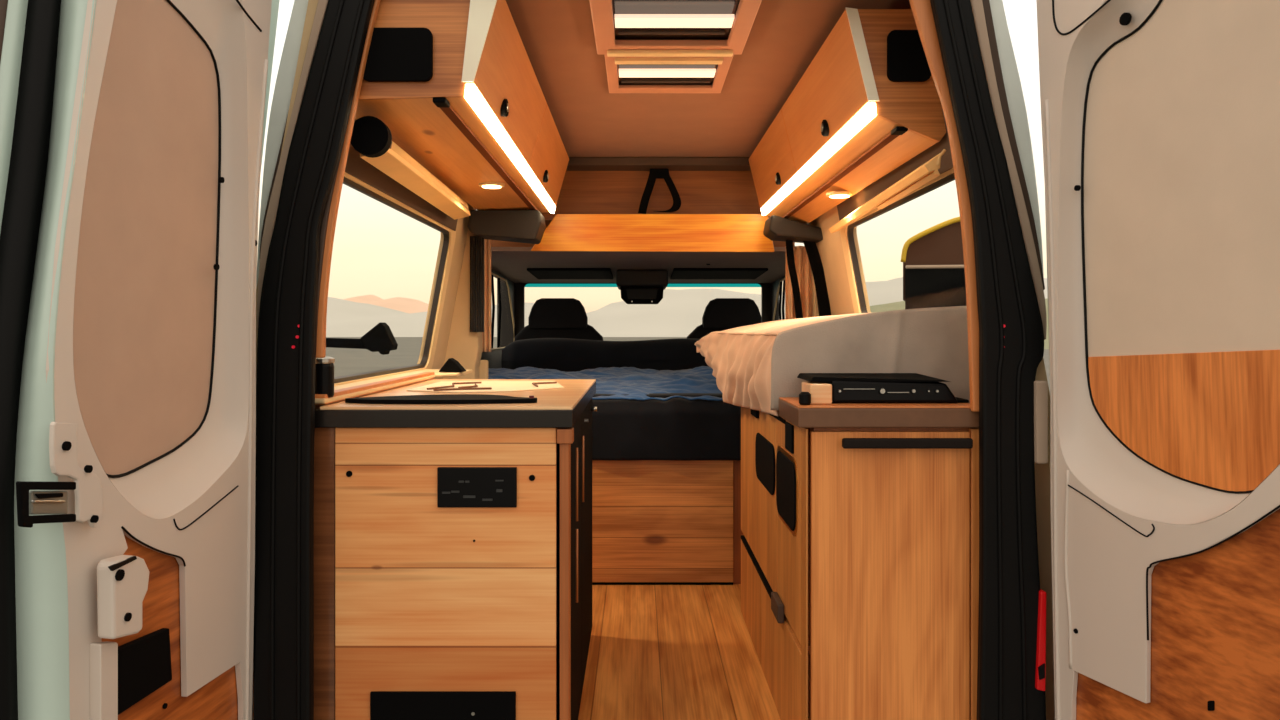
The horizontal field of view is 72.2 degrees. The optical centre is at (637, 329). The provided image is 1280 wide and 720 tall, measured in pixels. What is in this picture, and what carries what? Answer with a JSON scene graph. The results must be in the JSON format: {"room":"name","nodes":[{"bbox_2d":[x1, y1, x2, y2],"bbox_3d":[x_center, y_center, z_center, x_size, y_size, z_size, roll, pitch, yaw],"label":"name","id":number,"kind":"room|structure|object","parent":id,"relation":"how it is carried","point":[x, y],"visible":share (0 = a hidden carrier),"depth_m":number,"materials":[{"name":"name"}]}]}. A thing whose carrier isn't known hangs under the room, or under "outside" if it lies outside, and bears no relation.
{"room":"vehicle interior","nodes":[
{"label":"vehicle interior","id":0,"kind":"room"},
{"bbox_2d":[326,322,397,354],"bbox_3d":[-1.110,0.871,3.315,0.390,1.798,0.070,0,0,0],"label":"lamp","id":1,"kind":"object","parent":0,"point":[380,338],"visible":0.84,"depth_m":3.28,"materials":[{"name":"black plastic"}]},
{"bbox_2d":[252,0,475,719],"bbox_3d":[-0.883,0.117,3.015,0.372,1.905,2.070,0,0,0],"label":"wall","id":2,"kind":"structure","parent":0,"point":[462,223],"depth_m":3.75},
{"bbox_2d":[0,0,279,719],"bbox_3d":[-0.888,0.034,1.675,0.211,2.219,0.913,0,0,5],"label":"door","id":3,"kind":"structure","parent":2,"relation":"in","point":[132,132],"depth_m":1.52,"materials":[{"name":"white metal"}]},
{"bbox_2d":[260,115,287,252],"bbox_3d":[-0.764,-0.554,2.085,0.184,0.791,0.200,0,0,0],"label":"trim","id":4,"kind":"structure","parent":2,"relation":"attached to","point":[279,154],"depth_m":1.99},
{"bbox_2d":[256,0,307,288],"bbox_3d":[-0.785,-0.478,2.150,0.184,0.957,0.300,0,0,0],"label":"trim","id":5,"kind":"structure","parent":2,"relation":"attached to","point":[282,94],"depth_m":2.00,"materials":[{"name":"paint"}]},
{"bbox_2d":[256,0,327,329],"bbox_3d":[-0.750,-0.471,1.980,0.215,0.942,0.020,0,0,0],"label":"trim","id":6,"kind":"structure","parent":2,"relation":"attached to","point":[322,4],"depth_m":1.97,"materials":[{"name":"white plastic"}]},
{"bbox_2d":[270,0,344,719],"bbox_3d":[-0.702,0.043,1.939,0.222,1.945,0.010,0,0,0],"label":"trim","id":7,"kind":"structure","parent":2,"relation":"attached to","point":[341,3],"depth_m":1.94,"materials":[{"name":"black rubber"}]},
{"bbox_2d":[253,0,374,719],"bbox_3d":[-0.693,0.044,1.955,0.320,1.944,0.030,0,0,0],"label":"trim","id":8,"kind":"structure","parent":2,"relation":"attached to","point":[289,313],"depth_m":1.94,"materials":[{"name":"black rubber"}]},
{"bbox_2d":[316,157,340,346],"bbox_3d":[-0.693,-0.206,1.975,0.082,0.528,0.020,0,0,0],"label":"trim","id":9,"kind":"structure","parent":2,"relation":"attached to","point":[327,210],"depth_m":1.97,"materials":[{"name":"brown wood"}]},
{"bbox_2d":[316,0,380,357],"bbox_3d":[-0.624,-0.440,1.982,0.212,1.006,0.020,0,0,0],"label":"trim","id":10,"kind":"structure","parent":2,"relation":"attached to","point":[323,298],"depth_m":1.97,"materials":[{"name":"brown wood"}]},
{"bbox_2d":[256,119,457,385],"bbox_3d":[-0.807,-0.187,2.825,0.165,0.731,1.690,0,0,0],"label":"window","id":11,"kind":"structure","parent":2,"relation":"in","point":[360,175],"depth_m":2.99,"materials":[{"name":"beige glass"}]},
{"bbox_2d":[350,116,469,219],"bbox_3d":[-0.660,-0.459,2.745,0.092,0.092,1.352,0,0,-2],"label":"roller blind","id":12,"kind":"object","parent":11,"relation":"attached to","point":[371,137],"visible":0.97,"depth_m":2.32,"materials":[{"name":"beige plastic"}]},
{"bbox_2d":[315,369,471,404],"bbox_3d":[-0.760,0.164,2.784,0.200,0.012,1.529,0,0,0],"label":"trim","id":13,"kind":"structure","parent":2,"relation":"attached to","point":[438,374],"depth_m":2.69,"materials":[{"name":"beige wood"}]},
{"bbox_2d":[315,357,334,396],"bbox_3d":[-0.738,0.110,2.060,0.051,0.094,0.051,0,0,0],"label":"canister","id":14,"kind":"object","parent":13,"relation":"on","point":[324,371],"visible":0.66,"depth_m":2.04,"materials":[{"name":"metal"}]},
{"bbox_2d":[439,358,465,371],"bbox_3d":[-0.692,0.130,3.280,0.093,0.050,0.060,0,0,0],"label":"pouch","id":15,"kind":"object","parent":13,"relation":"on","point":[451,365],"visible":1,"depth_m":3.25,"materials":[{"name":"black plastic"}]},
{"bbox_2d":[355,0,568,213],"bbox_3d":[-0.523,-0.650,2.994,0.424,0.261,2.012,0,0,0],"label":"upper cabinet","id":16,"kind":"object","parent":2,"relation":"attached to","point":[455,85],"visible":0.83,"depth_m":2.19,"materials":[{"name":"brown wood"}]},
{"bbox_2d":[363,28,432,81],"bbox_3d":[-0.547,-0.625,1.994,0.161,0.120,0.012,0,0,0],"label":"vent","id":17,"kind":"object","parent":16,"relation":"attached to","point":[394,54],"depth_m":1.99,"materials":[{"name":"black plastic"}]},
{"bbox_2d":[479,182,504,188],"bbox_3d":[-0.530,-0.523,3.180,0.096,0.012,0.096,0,0,0],"label":"puck light","id":18,"kind":"object","parent":16,"relation":"attached to","point":[490,185],"visible":1,"depth_m":3.15,"materials":[{"name":"white plastic"}]},
{"bbox_2d":[468,210,545,243],"bbox_3d":[-0.579,-0.455,3.900,0.319,0.131,0.200,0,0,0],"label":"storage box","id":19,"kind":"object","parent":16,"relation":"attached to","point":[522,226],"visible":0.94,"depth_m":3.80,"materials":[{"name":"black plastic"}]},
{"bbox_2d":[470,236,484,331],"bbox_3d":[-0.721,-0.206,3.930,0.066,0.430,0.027,0,0,0],"label":"curtain","id":20,"kind":"object","parent":19,"relation":"hanging from","point":[477,295],"visible":0.97,"depth_m":3.93,"materials":[{"name":"black fabric"}]},
{"bbox_2d":[442,229,482,378],"bbox_3d":[-0.810,-0.040,4.020,0.180,1.020,0.120,0,0,0],"label":"trim","id":21,"kind":"structure","parent":2,"relation":"attached to","point":[465,346],"depth_m":3.96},
{"bbox_2d":[480,360,487,378],"bbox_3d":[-0.800,0.605,4.105,0.200,0.930,0.030,0,0,0],"label":"trim","id":22,"kind":"structure","parent":2,"relation":"attached to","point":[483,363],"depth_m":4.09,"materials":[{"name":"beige wood"}]},
{"bbox_2d":[481,268,514,368],"bbox_3d":[-0.830,0.340,5.020,0.031,1.460,1.840,0,0,0],"label":"door","id":23,"kind":"structure","parent":2,"relation":"in","point":[493,357],"depth_m":5.22,"materials":[{"name":"black plastic"}]},
{"bbox_2d":[491,247,785,282],"bbox_3d":[0.000,-0.356,5.050,1.800,0.079,1.740,0,0,0],"label":"ceiling","id":24,"kind":"structure","parent":0,"point":[512,263],"depth_m":4.72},
{"bbox_2d":[482,239,490,351],"bbox_3d":[-0.714,-0.170,4.140,0.045,0.547,0.027,0,0,0],"label":"curtain","id":25,"kind":"object","parent":24,"relation":"hanging from","point":[486,335],"visible":0.73,"depth_m":4.13,"materials":[{"name":"brown fabric"}]},
{"bbox_2d":[527,268,612,278],"bbox_3d":[-0.391,-0.333,5.225,0.474,0.032,0.550,0,0,0],"label":"sun visor","id":26,"kind":"object","parent":24,"relation":"attached to","point":[539,273],"visible":1,"depth_m":5.12,"materials":[{"name":"black plastic"}]},
{"bbox_2d":[616,270,667,303],"bbox_3d":[0.024,-0.248,5.250,0.296,0.194,0.500,0,0,0],"label":"console","id":27,"kind":"object","parent":24,"relation":"attached to","point":[635,286],"visible":1,"depth_m":5.00,"materials":[{"name":"black plastic"}]},
{"bbox_2d":[626,289,657,298],"bbox_3d":[0.023,-0.209,5.098,0.186,0.058,0.003,0,0,0],"label":"mirror glass","id":28,"kind":"object","parent":27,"relation":"attached to","point":[630,293],"depth_m":5.10,"materials":[{"name":"black mirror"}]},
{"bbox_2d":[670,268,767,278],"bbox_3d":[0.468,-0.333,5.225,0.533,0.032,0.550,0,0,0],"label":"sun visor","id":29,"kind":"object","parent":24,"relation":"attached to","point":[678,273],"visible":1,"depth_m":5.12,"materials":[{"name":"black plastic"}]},
{"bbox_2d":[491,171,794,246],"bbox_3d":[0.010,-0.605,4.380,1.540,0.450,0.020,0,0,0],"label":"wall","id":30,"kind":"structure","parent":0,"point":[581,192],"depth_m":4.37,"materials":[{"name":"brown wood"}]},
{"bbox_2d":[531,214,774,251],"bbox_3d":[0.069,-0.455,4.240,1.146,0.178,0.240,0,0,0],"label":"shelf","id":31,"kind":"object","parent":30,"relation":"attached to","point":[563,232],"visible":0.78,"depth_m":4.12,"materials":[{"name":"brown wood"}]},
{"bbox_2d":[566,157,750,170],"bbox_3d":[0.010,-0.809,4.280,1.540,0.038,0.160,0,0,0],"label":"trim","id":32,"kind":"structure","parent":30,"relation":"attached to","point":[575,163],"depth_m":4.20,"materials":[{"name":"brown wood"}]},
{"bbox_2d":[638,168,680,213],"bbox_3d":[0.106,-0.685,4.304,0.212,0.234,0.021,0,0,0],"label":"strap","id":33,"kind":"object","parent":30,"relation":"hanging from","point":[660,173],"visible":0.92,"depth_m":4.29,"materials":[{"name":"black fabric"}]},
{"bbox_2d":[578,584,780,719],"bbox_3d":[0.015,1.085,2.815,2.070,0.030,1.770,0,0,0],"label":"floor","id":34,"kind":"structure","parent":0,"point":[656,652],"depth_m":2.85,"materials":[{"name":"brown wood"}]},
{"bbox_2d":[314,399,596,719],"bbox_3d":[-0.444,0.646,2.535,0.607,0.847,1.090,0,0,0],"label":"base cabinet","id":35,"kind":"object","parent":34,"relation":"on","point":[453,566],"visible":0.87,"depth_m":2.00,"materials":[{"name":"brown wood"}]},
{"bbox_2d":[370,691,515,719],"bbox_3d":[-0.443,0.926,1.996,0.330,0.208,0.008,0,0,0],"label":"grille","id":36,"kind":"object","parent":35,"relation":"attached to","point":[384,705],"depth_m":1.99,"materials":[{"name":"metal"}]},
{"bbox_2d":[315,379,595,427],"bbox_3d":[-0.447,0.198,2.542,0.597,0.047,1.115,0,0,0],"label":"countertop","id":37,"kind":"structure","parent":35,"relation":"on","point":[559,407],"depth_m":1.99,"materials":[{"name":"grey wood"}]},
{"bbox_2d":[345,394,536,403],"bbox_3d":[-0.471,0.166,2.145,0.458,0.016,0.180,0,0,0],"label":"tray","id":38,"kind":"object","parent":37,"relation":"on","point":[445,398],"visible":1,"depth_m":2.08,"materials":[{"name":"plastic"}]},
{"bbox_2d":[406,381,563,392],"bbox_3d":[-0.440,0.169,2.685,0.440,0.008,0.530,0,0,0],"label":"paper sheet","id":39,"kind":"object","parent":37,"relation":"on","point":[443,386],"visible":1,"depth_m":2.66,"materials":[{"name":"brown paper"}]},
{"bbox_2d":[463,495,474,497],"bbox_3d":[-0.383,0.378,1.992,0.027,0.006,0.002,0,0,0],"label":"switch","id":40,"kind":"object","parent":35,"relation":"attached to","point":[464,496],"depth_m":1.99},
{"bbox_2d":[741,407,978,719],"bbox_3d":[0.577,0.647,2.634,0.421,0.845,1.332,0,0,0],"label":"base cabinet","id":41,"kind":"object","parent":34,"relation":"on","point":[860,546],"visible":0.88,"depth_m":2.00,"materials":[{"name":"brown wood"}]},
{"bbox_2d":[779,397,978,427],"bbox_3d":[0.575,0.197,2.123,0.425,0.048,0.277,0,0,0],"label":"countertop","id":42,"kind":"structure","parent":41,"relation":"on","point":[836,414],"depth_m":1.99,"materials":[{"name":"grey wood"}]},
{"bbox_2d":[802,382,831,403],"bbox_3d":[0.426,0.149,2.095,0.052,0.046,0.110,0,0,0],"label":"wood block","id":43,"kind":"object","parent":42,"relation":"on","point":[821,392],"visible":0.83,"depth_m":2.04,"materials":[{"name":"beige wood"}]},
{"bbox_2d":[694,306,969,416],"bbox_3d":[0.561,0.102,3.115,0.615,0.331,1.718,0,0,0],"label":"blanket","id":44,"kind":"object","parent":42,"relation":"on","point":[753,366],"visible":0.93,"depth_m":2.27,"materials":[{"name":"white fabric"}]},
{"bbox_2d":[694,331,779,416],"bbox_3d":[0.330,0.136,3.118,0.072,0.263,1.669,0,0,-3],"label":"drape","id":45,"kind":"object","parent":44,"relation":"hanging from","point":[740,361],"depth_m":2.79,"materials":[{"name":"beige fabric"}]},
{"bbox_2d":[797,373,968,404],"bbox_3d":[0.579,0.141,2.131,0.413,0.062,0.229,0,0,0],"label":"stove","id":46,"kind":"object","parent":42,"relation":"on","point":[846,387],"visible":0.98,"depth_m":2.06,"materials":[{"name":"black metal"}]},
{"bbox_2d":[506,0,910,156],"bbox_3d":[0.010,-0.845,3.165,1.500,0.030,2.470,0,0,0],"label":"ceiling","id":47,"kind":"structure","parent":0,"point":[557,37],"depth_m":3.04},
{"bbox_2d":[589,0,761,92],"bbox_3d":[0.092,-0.820,2.505,0.425,0.048,1.050,0,0,0],"label":"skylight","id":48,"kind":"object","parent":47,"relation":"in","point":[647,46],"visible":1,"depth_m":2.50,"materials":[{"name":"plastic"}]},
{"bbox_2d":[808,206,1054,719],"bbox_3d":[0.909,0.117,3.015,0.372,1.905,2.070,0,0,0],"label":"wall","id":49,"kind":"structure","parent":0,"point":[830,249],"depth_m":2.21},
{"bbox_2d":[771,276,784,320],"bbox_3d":[0.899,0.340,5.020,0.031,1.460,1.840,0,0,0],"label":"door","id":50,"kind":"structure","parent":49,"relation":"in","point":[776,286],"depth_m":5.64,"materials":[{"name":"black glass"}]},
{"bbox_2d":[811,270,818,316],"bbox_3d":[0.845,-0.040,4.030,0.110,1.020,0.120,0,0,0],"label":"trim","id":51,"kind":"structure","parent":49,"relation":"attached to","point":[815,313],"depth_m":3.98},
{"bbox_2d":[748,7,945,223],"bbox_3d":[0.643,-0.630,3.119,0.264,0.328,1.922,0,0,0],"label":"upper cabinet","id":52,"kind":"object","parent":49,"relation":"attached to","point":[868,102],"visible":0.85,"depth_m":2.41,"materials":[{"name":"brown wood"}]},
{"bbox_2d":[763,215,822,242],"bbox_3d":[0.711,-0.444,3.900,0.283,0.110,0.200,0,0,0],"label":"storage box","id":53,"kind":"object","parent":52,"relation":"attached to","point":[776,228],"visible":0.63,"depth_m":3.80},
{"bbox_2d":[785,240,802,318],"bbox_3d":[0.699,-0.219,3.920,0.080,0.366,0.006,0,0,0],"label":"strap","id":54,"kind":"object","parent":53,"relation":"hanging from","point":[789,243],"visible":0.93,"depth_m":3.92,"materials":[{"name":"black fabric"}]},
{"bbox_2d":[785,246,811,318],"bbox_3d":[0.749,-0.187,4.010,0.149,0.394,0.046,0,0,0],"label":"curtain","id":55,"kind":"object","parent":53,"relation":"hanging from","point":[802,264],"visible":0.52,"depth_m":4.01,"materials":[{"name":"brown fabric"}]},
{"bbox_2d":[803,241,830,316],"bbox_3d":[0.795,-0.222,3.900,0.133,0.373,0.006,0,0,0],"label":"strap","id":56,"kind":"object","parent":53,"relation":"hanging from","point":[811,248],"visible":0.83,"depth_m":3.90,"materials":[{"name":"black fabric"}]},
{"bbox_2d":[826,191,852,197],"bbox_3d":[0.700,-0.469,3.050,0.096,0.012,0.096,0,0,0],"label":"puck light","id":57,"kind":"object","parent":52,"relation":"attached to","point":[837,194],"visible":0.98,"depth_m":3.02,"materials":[{"name":"white plastic"}]},
{"bbox_2d":[887,30,930,81],"bbox_3d":[0.668,-0.675,2.164,0.107,0.125,0.012,0,0,0],"label":"vent","id":58,"kind":"object","parent":52,"relation":"attached to","point":[906,57],"depth_m":2.16,"materials":[{"name":"black plastic"}]},
{"bbox_2d":[837,109,954,313],"bbox_3d":[0.817,-0.277,2.720,0.131,0.541,1.420,0,0,0],"label":"window","id":59,"kind":"structure","parent":49,"relation":"in","point":[946,170],"depth_m":2.85,"materials":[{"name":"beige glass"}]},
{"bbox_2d":[829,149,945,232],"bbox_3d":[0.741,-0.403,2.773,0.045,0.059,1.356,0,0,2],"label":"roller blind","id":60,"kind":"object","parent":59,"relation":"attached to","point":[928,171],"visible":1,"depth_m":2.42,"materials":[{"name":"beige fabric"}]},
{"bbox_2d":[909,0,978,411],"bbox_3d":[0.670,-0.380,1.982,0.215,1.128,0.020,0,0,0],"label":"trim","id":61,"kind":"structure","parent":49,"relation":"attached to","point":[921,9],"depth_m":1.97,"materials":[{"name":"brown wood"}]},
{"bbox_2d":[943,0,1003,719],"bbox_3d":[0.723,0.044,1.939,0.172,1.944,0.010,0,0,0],"label":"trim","id":62,"kind":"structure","parent":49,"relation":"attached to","point":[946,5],"depth_m":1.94,"materials":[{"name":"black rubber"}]},
{"bbox_2d":[930,0,1045,719],"bbox_3d":[0.763,0.044,1.955,0.294,1.944,0.030,0,0,0],"label":"trim","id":63,"kind":"structure","parent":49,"relation":"attached to","point":[989,336],"depth_m":1.94,"materials":[{"name":"black rubber"}]},
{"bbox_2d":[971,0,1046,339],"bbox_3d":[0.817,-0.460,1.980,0.205,0.965,0.020,0,0,0],"label":"trim","id":64,"kind":"structure","parent":49,"relation":"attached to","point":[977,5],"depth_m":1.97,"materials":[{"name":"beige plastic"}]},
{"bbox_2d":[982,0,1044,289],"bbox_3d":[0.836,-0.520,2.085,0.171,0.859,0.200,0,0,0],"label":"trim","id":65,"kind":"structure","parent":49,"relation":"attached to","point":[986,4],"depth_m":1.99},
{"bbox_2d":[989,0,1043,277],"bbox_3d":[0.846,-0.524,2.150,0.161,0.866,0.300,0,0,0],"label":"trim","id":66,"kind":"structure","parent":49,"relation":"attached to","point":[1012,83],"depth_m":2.00,"materials":[{"name":"paint"}]},
{"bbox_2d":[1035,589,1045,690],"bbox_3d":[0.888,0.685,1.942,0.022,0.219,0.035,0,0,0],"label":"tail light","id":67,"kind":"object","parent":49,"relation":"attached to","point":[1040,676],"visible":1,"depth_m":1.93,"materials":[{"name":"red plastic"}]},
{"bbox_2d":[1034,380,1047,463],"bbox_3d":[0.888,0.203,1.945,0.026,0.182,0.030,0,0,0],"label":"hinge cover","id":68,"kind":"object","parent":49,"relation":"attached to","point":[1040,387],"visible":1,"depth_m":1.93,"materials":[{"name":"grey plastic"}]},
{"bbox_2d":[1036,0,1279,719],"bbox_3d":[1.015,0.028,1.574,0.179,2.123,0.918,0,0,-15],"label":"door","id":69,"kind":"structure","parent":49,"relation":"in","point":[1160,119],"depth_m":1.65,"materials":[{"name":"white metal"}]},
{"bbox_3d":[0.000,1.085,5.050,2.000,0.030,2.700,0,0,0],"label":"floor","id":70,"kind":"structure","parent":0,"visible":0},
{"bbox_2d":[514,298,602,340],"bbox_3d":[-0.455,0.445,5.280,0.540,1.250,0.640,0,0,0],"label":"seat","id":71,"kind":"object","parent":70,"relation":"on","point":[548,317],"visible":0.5,"depth_m":4.96,"materials":[{"name":"black fabric"}]},
{"bbox_2d":[592,460,743,584],"bbox_3d":[-0.160,0.807,4.300,1.400,0.525,1.240,0,0,0],"label":"base panel","id":72,"kind":"object","parent":70,"relation":"on","point":[655,522],"visible":0.35,"depth_m":3.68,"materials":[{"name":"brown wood"}]},
{"bbox_2d":[488,366,740,460],"bbox_3d":[-0.140,0.364,4.280,1.402,0.357,1.280,0,0,0],"label":"bed","id":73,"kind":"object","parent":72,"relation":"on","point":[641,414],"visible":0.58,"depth_m":3.66,"materials":[{"name":"black fabric"}]},
{"bbox_2d":[501,338,708,371],"bbox_3d":[-0.130,0.157,4.778,1.220,0.227,0.215,0,0,0],"label":"bolster","id":74,"kind":"object","parent":73,"relation":"on","point":[561,354],"visible":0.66,"depth_m":4.69,"materials":[{"name":"black fabric"}]},
{"bbox_2d":[687,298,761,338],"bbox_3d":[0.535,0.445,5.280,0.540,1.250,0.640,0,0,0],"label":"seat","id":75,"kind":"object","parent":70,"relation":"on","point":[720,314],"visible":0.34,"depth_m":4.96,"materials":[{"name":"black fabric"}]},
{"label":"outside","id":76,"kind":"structure","parent":0,"visible":0},
{"bbox_2d":[325,337,1049,391],"bbox_3d":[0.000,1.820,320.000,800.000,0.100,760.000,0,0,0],"label":"ground","id":77,"kind":"structure","parent":76,"point":[348,361],"depth_m":58.64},
{"bbox_2d":[343,295,428,313],"bbox_3d":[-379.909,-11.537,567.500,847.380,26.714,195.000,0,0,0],"label":"peaks","id":78,"kind":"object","parent":77,"relation":"on","point":[407,305],"visible":0.06,"depth_m":573.09,"materials":[{"name":"orange stone"}]},
{"bbox_2d":[326,277,1047,336],"bbox_3d":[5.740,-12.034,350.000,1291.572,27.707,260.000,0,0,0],"label":"hills","id":79,"kind":"structure","parent":77,"relation":"on","point":[679,312],"depth_m":296.15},
{"bbox_2d":[901,217,966,309],"bbox_3d":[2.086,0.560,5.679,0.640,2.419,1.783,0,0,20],"label":"trailer","id":80,"kind":"object","parent":77,"relation":"on","point":[932,259],"visible":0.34,"depth_m":4.97,"materials":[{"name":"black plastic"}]},
{"bbox_2d":[870,298,1048,348],"bbox_3d":[111.526,-1.933,132.000,200.456,7.506,104.000,0,0,0],"label":"shore","id":81,"kind":"structure","parent":77,"relation":"on","point":[900,305],"depth_m":138.53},
{"bbox_3d":[0.000,0.620,5.935,1.900,0.900,0.030,0,0,0],"label":"bulkhead","id":82,"kind":"object","parent":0,"visible":0},
{"bbox_2d":[497,280,778,346],"bbox_3d":[0.000,-0.055,5.935,1.900,0.650,0.030,0,0,0],"label":"window","id":83,"kind":"structure","parent":82,"relation":"attached to","point":[506,324],"depth_m":5.92,"materials":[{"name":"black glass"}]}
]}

